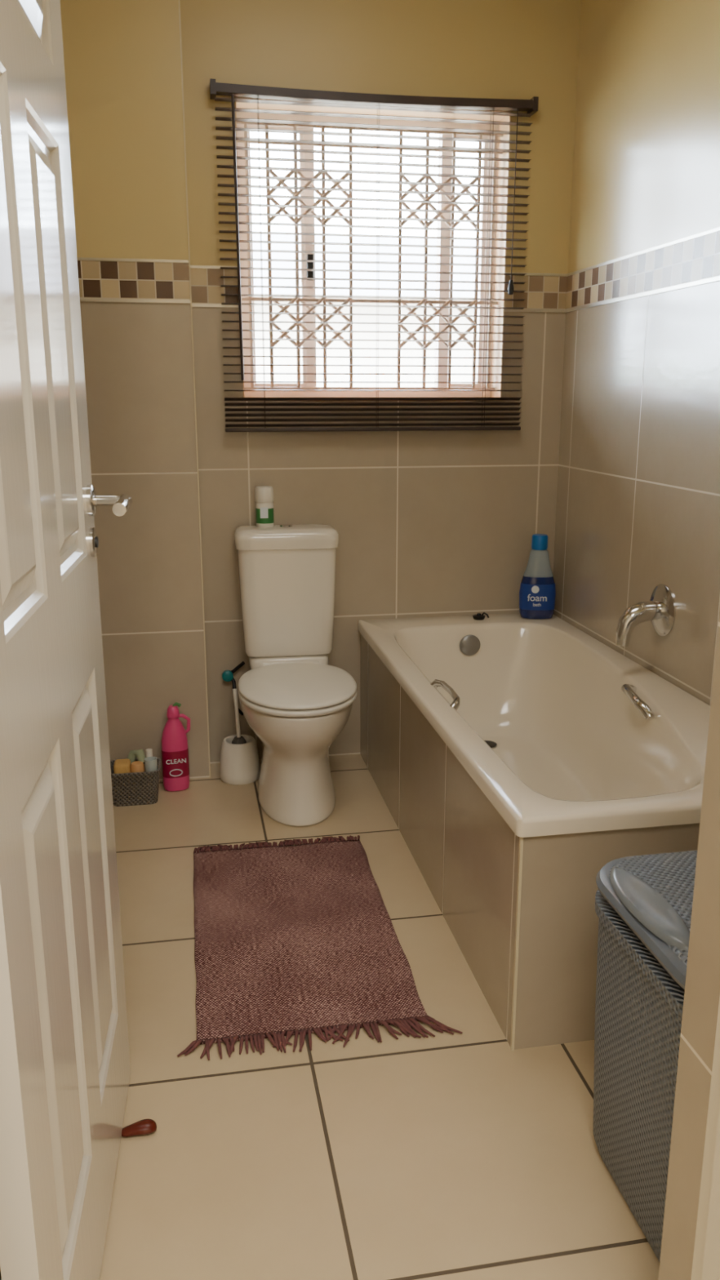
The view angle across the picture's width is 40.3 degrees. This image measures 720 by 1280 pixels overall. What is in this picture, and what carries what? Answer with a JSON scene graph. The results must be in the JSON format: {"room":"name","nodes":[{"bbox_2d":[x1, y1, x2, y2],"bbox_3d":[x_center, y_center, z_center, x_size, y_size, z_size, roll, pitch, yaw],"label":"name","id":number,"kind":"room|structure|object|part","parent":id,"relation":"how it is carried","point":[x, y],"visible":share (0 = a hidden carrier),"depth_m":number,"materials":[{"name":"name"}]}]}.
{"room":"bathroom","nodes":[
{"label":"bathroom","id":0,"kind":"room"},
{"bbox_2d":[60,0,209,780],"bbox_3d":[-0.754,-0.825,3.018,0.478,2.650,0.126,-3,14,-10],"label":"wall boxing","id":1,"kind":"structure","parent":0,"point":[122,58],"depth_m":2.97,"materials":[{"name":"tile"}]},
{"bbox_2d":[76,257,188,262],"bbox_3d":[-0.744,-1.116,2.879,0.475,0.008,0.005,-3,14,-10],"label":"trim","id":2,"kind":"structure","parent":1,"relation":"attached to","point":[77,258],"depth_m":2.89,"materials":[{"name":"beige ceramic"}]},
{"bbox_2d":[77,260,190,299],"bbox_3d":[-0.744,-1.063,2.893,0.475,0.110,0.003,-3,14,-10],"label":"strip","id":3,"kind":"object","parent":1,"relation":"attached to","point":[96,279],"visible":0.64,"depth_m":2.90,"materials":[{"name":"tile"}]},
{"bbox_2d":[80,297,190,303],"bbox_3d":[-0.744,-1.006,2.906,0.475,0.010,0.005,-3,14,-10],"label":"bottom listel","id":4,"kind":"object","parent":1,"relation":"attached to","point":[82,300],"visible":0.64,"depth_m":2.92,"materials":[{"name":"white tile"}]},
{"bbox_2d":[178,0,210,777],"bbox_3d":[-0.508,-0.821,3.003,0.004,2.650,0.010,-3,14,-10],"label":"trim","id":5,"kind":"structure","parent":1,"relation":"attached to","point":[179,0],"depth_m":3.00,"materials":[{"name":"beige"}]},
{"bbox_2d":[0,754,659,1279],"bbox_3d":[0.049,0.740,2.431,2.018,0.100,2.686,-3,14,-10],"label":"floor","id":6,"kind":"structure","parent":0,"point":[466,1155],"depth_m":1.74,"materials":[{"name":"tile"}]},
{"bbox_2d":[110,748,160,806],"bbox_3d":[-0.718,0.429,3.122,0.166,0.166,0.130,-3,14,-10],"label":"storage basket","id":7,"kind":"object","parent":6,"relation":"on","point":[135,781],"visible":0.98,"depth_m":3.08,"materials":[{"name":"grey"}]},
{"bbox_2d":[130,760,144,772],"bbox_3d":[-0.703,0.441,3.107,0.044,0.111,0.044,-3,14,-10],"label":"tub","id":8,"kind":"object","parent":7,"relation":"in","point":[137,766],"depth_m":3.08,"materials":[{"name":"brown plastic"}]},
{"bbox_2d":[143,748,152,771],"bbox_3d":[-0.669,0.417,3.129,0.036,0.146,0.036,-3,14,-10],"label":"bottle","id":9,"kind":"object","parent":7,"relation":"on","point":[148,757],"depth_m":3.11,"materials":[{"name":"beige plastic"}]},
{"bbox_2d":[144,756,157,771],"bbox_3d":[-0.658,0.430,3.102,0.040,0.115,0.040,-3,14,-10],"label":"cup","id":10,"kind":"object","parent":7,"relation":"on","point":[150,762],"depth_m":3.08,"materials":[{"name":"grey plastic"}]},
{"bbox_2d":[121,1118,156,1137],"bbox_3d":[-0.388,0.855,1.721,0.063,0.018,0.032,-4,15,-14],"label":"door stop","id":11,"kind":"object","parent":6,"relation":"on","point":[144,1126],"visible":0.99,"depth_m":1.71,"materials":[{"name":"brown wood"}]},
{"bbox_2d":[160,702,190,791],"bbox_3d":[-0.597,0.344,3.191,0.098,0.297,0.065,-4,15,-15],"label":"bottle","id":12,"kind":"object","parent":6,"relation":"on","point":[175,748],"visible":1,"depth_m":3.17,"materials":[{"name":"pink plastic"}]},
{"bbox_2d":[219,688,260,785],"bbox_3d":[-0.405,0.315,3.278,0.136,0.311,0.136,-3,14,-10],"label":"toilet brush","id":13,"kind":"object","parent":6,"relation":"on","point":[239,765],"depth_m":3.25,"materials":[{"name":"white plastic"}]},
{"bbox_2d":[234,524,357,826],"bbox_3d":[-0.204,0.095,3.056,0.356,0.847,0.667,-2,14,-8],"label":"toilet","id":14,"kind":"object","parent":6,"relation":"on","point":[297,704],"visible":1,"depth_m":3.09,"materials":[{"name":"beige ceramic"}]},
{"bbox_2d":[254,485,274,527],"bbox_3d":[-0.309,-0.433,3.181,0.060,0.129,0.060,-3,14,-10],"label":"air freshener","id":15,"kind":"object","parent":14,"relation":"on","point":[264,494],"visible":1,"depth_m":3.16,"materials":[{"name":"beige plastic"}]},
{"bbox_3d":[-0.308,-0.409,3.157,0.025,0.034,0.003,-3,14,-10],"label":"label panel","id":16,"kind":"part","parent":15,"relation":"part of","materials":[{"name":"white paper"}]},
{"bbox_3d":[-0.241,-0.337,3.192,0.335,0.063,0.186,-2,14,-8],"label":"cistern lid","id":17,"kind":"part","parent":14,"relation":"part of","materials":[{"name":"beige ceramic"}]},
{"bbox_3d":[-0.240,0.141,3.309,0.265,0.228,0.170,-2,14,-8],"label":"cistern seat","id":18,"kind":"part","parent":14,"relation":"part of","materials":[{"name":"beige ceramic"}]},
{"bbox_3d":[-0.199,0.332,3.078,0.354,0.376,0.580,-2,14,-8],"label":"bowl","id":19,"kind":"part","parent":14,"relation":"part of","materials":[{"name":"beige ceramic"}]},
{"bbox_3d":[-0.188,0.132,2.954,0.360,0.025,0.454,-2,14,-8],"label":"seat lid","id":20,"kind":"part","parent":14,"relation":"part of","materials":[{"name":"beige plastic"}]},
{"bbox_3d":[-0.187,0.157,2.958,0.360,0.021,0.450,-2,14,-8],"label":"seat","id":21,"kind":"part","parent":14,"relation":"part of","materials":[{"name":"beige plastic"}]},
{"bbox_2d":[177,835,462,1060],"bbox_3d":[-0.153,0.689,2.390,0.570,0.020,0.948,-2,14,-9],"label":"woven rug","id":22,"kind":"object","parent":6,"relation":"on","point":[301,940],"visible":1,"depth_m":2.28,"materials":[{"name":"pink fabric"}]},
{"bbox_2d":[358,613,711,1050],"bbox_3d":[0.491,0.348,2.731,0.709,0.514,1.682,-3,14,-10],"label":"bathtub","id":23,"kind":"object","parent":6,"relation":"on","point":[514,758],"visible":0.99,"depth_m":2.42,"materials":[{"name":"white ceramic"}]},
{"bbox_3d":[0.158,0.384,2.683,0.014,0.468,1.670,-3,14,-10],"label":"panel","id":24,"kind":"part","parent":23,"relation":"part of","materials":[{"name":"tile"}]},
{"bbox_3d":[0.225,0.143,2.562,0.043,0.034,0.221,-3,14,-10],"label":"grab handle","id":25,"kind":"part","parent":23,"relation":"part of","materials":[{"name":"silver metal"}]},
{"bbox_2d":[472,612,488,620],"bbox_3d":[0.418,-0.084,3.413,0.053,0.023,0.044,8,16,28],"label":"plug","id":26,"kind":"object","parent":23,"relation":"on","point":[478,616],"visible":1,"depth_m":3.41,"materials":[{"name":"black rubber"}]},
{"bbox_3d":[0.302,0.585,1.887,0.006,0.466,0.006,-3,14,-10],"label":"edge trim","id":27,"kind":"part","parent":23,"relation":"part of","materials":[{"name":"beige"}]},
{"bbox_2d":[519,533,555,619],"bbox_3d":[0.617,-0.218,3.398,0.126,0.292,0.072,1,14,4],"label":"bottle","id":28,"kind":"object","parent":23,"relation":"on","point":[537,591],"visible":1,"depth_m":3.38,"materials":[{"name":"blue plastic"}]},
{"bbox_3d":[0.650,0.567,1.954,0.685,0.468,0.014,-3,14,-10],"label":"panel","id":29,"kind":"part","parent":23,"relation":"part of","materials":[{"name":"tile"}]},
{"bbox_3d":[0.721,0.155,2.563,0.054,0.048,0.220,1,14,4],"label":"grab handle","id":30,"kind":"part","parent":23,"relation":"part of","materials":[{"name":"silver metal"}]},
{"bbox_2d":[592,850,697,1262],"bbox_3d":[0.585,0.646,1.524,0.372,0.525,0.422,-3,14,-10],"label":"laundry hamper","id":31,"kind":"object","parent":6,"relation":"on","point":[643,904],"visible":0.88,"depth_m":1.48,"materials":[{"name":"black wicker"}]},
{"bbox_3d":[0.432,0.396,1.464,0.064,0.011,0.250,-3,14,-10],"label":"lid handle","id":32,"kind":"part","parent":31,"relation":"part of","materials":[{"name":"grey plastic"}]},
{"bbox_3d":[0.585,0.399,1.462,0.338,0.012,0.388,-3,14,-10],"label":"lid","id":33,"kind":"part","parent":31,"relation":"part of","materials":[{"name":"grey plastic"}]},
{"bbox_2d":[0,608,719,1279],"bbox_3d":[0.276,-0.291,0.891,1.718,2.650,0.150,-3,14,-10],"label":"wall","id":34,"kind":"structure","parent":0,"point":[702,985],"depth_m":1.14,"materials":[{"name":"paint"}]},
{"bbox_2d":[690,996,719,1279],"bbox_3d":[0.430,0.002,0.936,0.078,2.060,0.110,-3,14,-10],"label":"door frame","id":35,"kind":"structure","parent":34,"relation":"attached to","point":[706,1256],"depth_m":1.11,"materials":[{"name":"beige paint"}]},
{"bbox_2d":[179,0,581,764],"bbox_3d":[-0.173,-0.891,3.282,2.018,2.650,0.200,-3,14,-10],"label":"wall","id":36,"kind":"structure","parent":0,"point":[427,523],"depth_m":3.23,"materials":[{"name":"tile"}]},
{"bbox_2d":[190,265,237,268],"bbox_3d":[-0.453,-1.160,3.054,0.157,0.008,0.005,-3,14,-10],"label":"trim","id":37,"kind":"structure","parent":36,"relation":"attached to","point":[191,266],"depth_m":3.05,"materials":[{"name":"beige ceramic"}]},
{"bbox_2d":[190,267,238,303],"bbox_3d":[-0.453,-1.107,3.069,0.157,0.110,0.003,-3,14,-10],"label":"strip","id":38,"kind":"object","parent":36,"relation":"attached to","point":[206,283],"visible":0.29,"depth_m":3.07,"materials":[{"name":"tile"}]},
{"bbox_2d":[191,303,238,307],"bbox_3d":[-0.453,-1.050,3.082,0.157,0.010,0.005,-3,14,-10],"label":"bottom listel","id":39,"kind":"object","parent":36,"relation":"attached to","point":[220,305],"visible":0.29,"depth_m":3.08,"materials":[{"name":"white tile"}]},
{"bbox_2d":[222,661,244,715],"bbox_3d":[-0.426,0.162,3.358,0.090,0.190,0.066,-3,14,-10],"label":"valve","id":40,"kind":"object","parent":36,"relation":"attached to","point":[227,675],"depth_m":3.33,"materials":[{"name":"teal plastic"}]},
{"bbox_2d":[236,111,498,397],"bbox_3d":[0.027,-1.254,3.262,0.867,0.887,0.045,-3,14,-10],"label":"frame","id":41,"kind":"object","parent":36,"relation":"attached to","point":[304,291],"visible":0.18,"depth_m":3.26,"materials":[{"name":"silver metal"}]},
{"bbox_2d":[306,253,313,280],"bbox_3d":[-0.162,-1.218,3.206,0.022,0.080,0.012,-3,14,-10],"label":"latch","id":42,"kind":"object","parent":41,"relation":"attached to","point":[309,256],"visible":0.66,"depth_m":3.20,"materials":[{"name":"black metal"}]},
{"bbox_2d":[235,97,511,397],"bbox_3d":[0.041,-1.239,3.187,0.867,0.879,0.111,-3,14,-10],"label":"lining","id":43,"kind":"object","parent":36,"relation":"attached to","point":[495,353],"visible":0.5,"depth_m":3.17,"materials":[{"name":"beige paint"}]},
{"bbox_2d":[236,121,502,390],"bbox_3d":[0.039,-1.230,3.200,0.859,0.809,0.022,-3,14,-10],"label":"bars","id":44,"kind":"object","parent":43,"relation":"attached to","point":[281,182],"visible":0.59,"depth_m":3.19,"materials":[{"name":"beige paint"}]},
{"bbox_2d":[209,78,538,431],"bbox_3d":[0.054,-1.181,3.111,1.012,1.016,0.070,-3,14,-10],"label":"blind","id":45,"kind":"object","parent":36,"relation":"attached to","point":[321,98],"visible":1,"depth_m":3.09,"materials":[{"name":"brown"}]},
{"bbox_3d":[0.054,-0.694,3.232,0.988,0.012,0.026,-3,14,-10],"label":"rail","id":46,"kind":"part","parent":45,"relation":"part of","materials":[{"name":"grey"}]},
{"bbox_3d":[0.054,-1.651,2.992,1.004,0.032,0.036,-3,14,-10],"label":"head rail","id":47,"kind":"part","parent":45,"relation":"part of","materials":[{"name":"grey"}]},
{"bbox_3d":[0.490,-1.400,3.112,0.005,0.520,0.003,-3,14,-10],"label":"pull cord","id":48,"kind":"part","parent":45,"relation":"part of","materials":[{"name":"fabric"}]},
{"bbox_2d":[504,308,564,312],"bbox_3d":[0.584,-1.097,3.265,0.216,0.010,0.005,-3,14,-10],"label":"bottom listel","id":49,"kind":"object","parent":36,"relation":"attached to","point":[543,310],"visible":1,"depth_m":3.26,"materials":[{"name":"white tile"}]},
{"bbox_2d":[505,272,566,276],"bbox_3d":[0.584,-1.206,3.238,0.216,0.008,0.005,-3,14,-10],"label":"trim","id":50,"kind":"structure","parent":36,"relation":"attached to","point":[527,273],"depth_m":3.24,"materials":[{"name":"beige ceramic"}]},
{"bbox_2d":[504,275,567,309],"bbox_3d":[0.584,-1.153,3.252,0.216,0.110,0.003,-3,14,-10],"label":"strip","id":51,"kind":"object","parent":36,"relation":"attached to","point":[545,292],"visible":0.93,"depth_m":3.25,"materials":[{"name":"tile"}]},
{"bbox_2d":[553,0,719,705],"bbox_3d":[0.986,-0.610,2.163,0.150,2.650,2.486,-3,14,-10],"label":"wall","id":52,"kind":"structure","parent":0,"point":[637,509],"depth_m":2.75,"materials":[{"name":"tile"}]},
{"bbox_2d":[564,275,719,312],"bbox_3d":[0.896,-0.822,2.172,0.005,0.010,2.328,-3,14,-10],"label":"bottom listel","id":53,"kind":"object","parent":52,"relation":"attached to","point":[715,278],"visible":1,"depth_m":2.70,"materials":[{"name":"white tile"}]},
{"bbox_2d":[565,231,719,309],"bbox_3d":[0.897,-0.878,2.158,0.003,0.110,2.328,-3,14,-10],"label":"strip","id":54,"kind":"object","parent":52,"relation":"attached to","point":[696,259],"visible":1,"depth_m":2.69,"materials":[{"name":"tile"}]},
{"bbox_2d":[566,226,719,276],"bbox_3d":[0.896,-0.932,2.145,0.005,0.008,2.328,-3,14,-10],"label":"trim","id":55,"kind":"structure","parent":52,"relation":"attached to","point":[716,229],"depth_m":2.68,"materials":[{"name":"white ceramic"}]},
{"bbox_2d":[615,583,675,646],"bbox_3d":[0.772,-0.069,2.701,0.132,0.167,0.144,-3,14,-10],"label":"spout","id":56,"kind":"object","parent":52,"relation":"attached to","point":[660,610],"visible":1,"depth_m":2.68,"materials":[{"name":"silver metal"}]},
{"bbox_3d":[0.768,-0.046,2.706,0.124,0.122,0.056,-3,14,-10],"label":"spout","id":57,"kind":"part","parent":56,"relation":"part of","materials":[{"name":"silver metal"}]},
{"label":"outside","id":58,"kind":"structure","parent":0,"visible":0},
{"bbox_3d":[-0.772,-6.385,31.514,50.000,0.150,56.524,-3,14,-10],"label":"ground","id":59,"kind":"structure","parent":58,"visible":0},
{"bbox_2d":[252,233,479,386],"bbox_3d":[0.079,-3.480,12.765,4.900,3.350,4.800,-3,14,-10],"label":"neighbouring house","id":60,"kind":"structure","parent":59,"relation":"on","point":[282,255],"depth_m":10.79,"materials":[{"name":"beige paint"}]},
{"bbox_3d":[-0.394,0.039,0.790,0.066,2.060,0.110,-3,14,-10],"label":"door frame","id":61,"kind":"structure","parent":0,"visible":0},
{"bbox_2d":[0,0,130,1279],"bbox_3d":[-0.406,-0.070,1.243,0.038,2.035,0.770,-2,14,-7],"label":"leaf","id":62,"kind":"object","parent":61,"relation":"attached to","point":[65,1065],"visible":1,"depth_m":1.20,"materials":[{"name":"beige paint"}]},
{"bbox_2d":[85,484,96,516],"bbox_3d":[-0.424,-0.220,1.551,0.010,0.050,0.050,-2,14,-7],"label":"rose","id":63,"kind":"object","parent":62,"relation":"attached to","point":[90,491],"visible":0.97,"depth_m":1.53,"materials":[{"name":"silver metal"}]},
{"bbox_2d":[88,526,97,557],"bbox_3d":[-0.425,-0.156,1.567,0.007,0.048,0.048,-2,14,-7],"label":"rose","id":64,"kind":"object","parent":62,"relation":"attached to","point":[92,533],"visible":0.97,"depth_m":1.55,"materials":[{"name":"silver metal"}]},
{"bbox_2d":[94,536,98,547],"bbox_3d":[-0.423,-0.157,1.567,0.008,0.018,0.018,-2,14,-7],"label":"cylinder","id":65,"kind":"object","parent":64,"relation":"attached to","point":[96,541],"visible":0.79,"depth_m":1.56,"materials":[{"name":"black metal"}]},
{"bbox_2d":[93,493,132,516],"bbox_3d":[-0.385,-0.207,1.504,0.066,0.023,0.124,-2,14,-7],"label":"lever","id":66,"kind":"object","parent":62,"relation":"attached to","point":[121,504],"visible":0.95,"depth_m":1.53,"materials":[{"name":"silver metal"}]}
]}

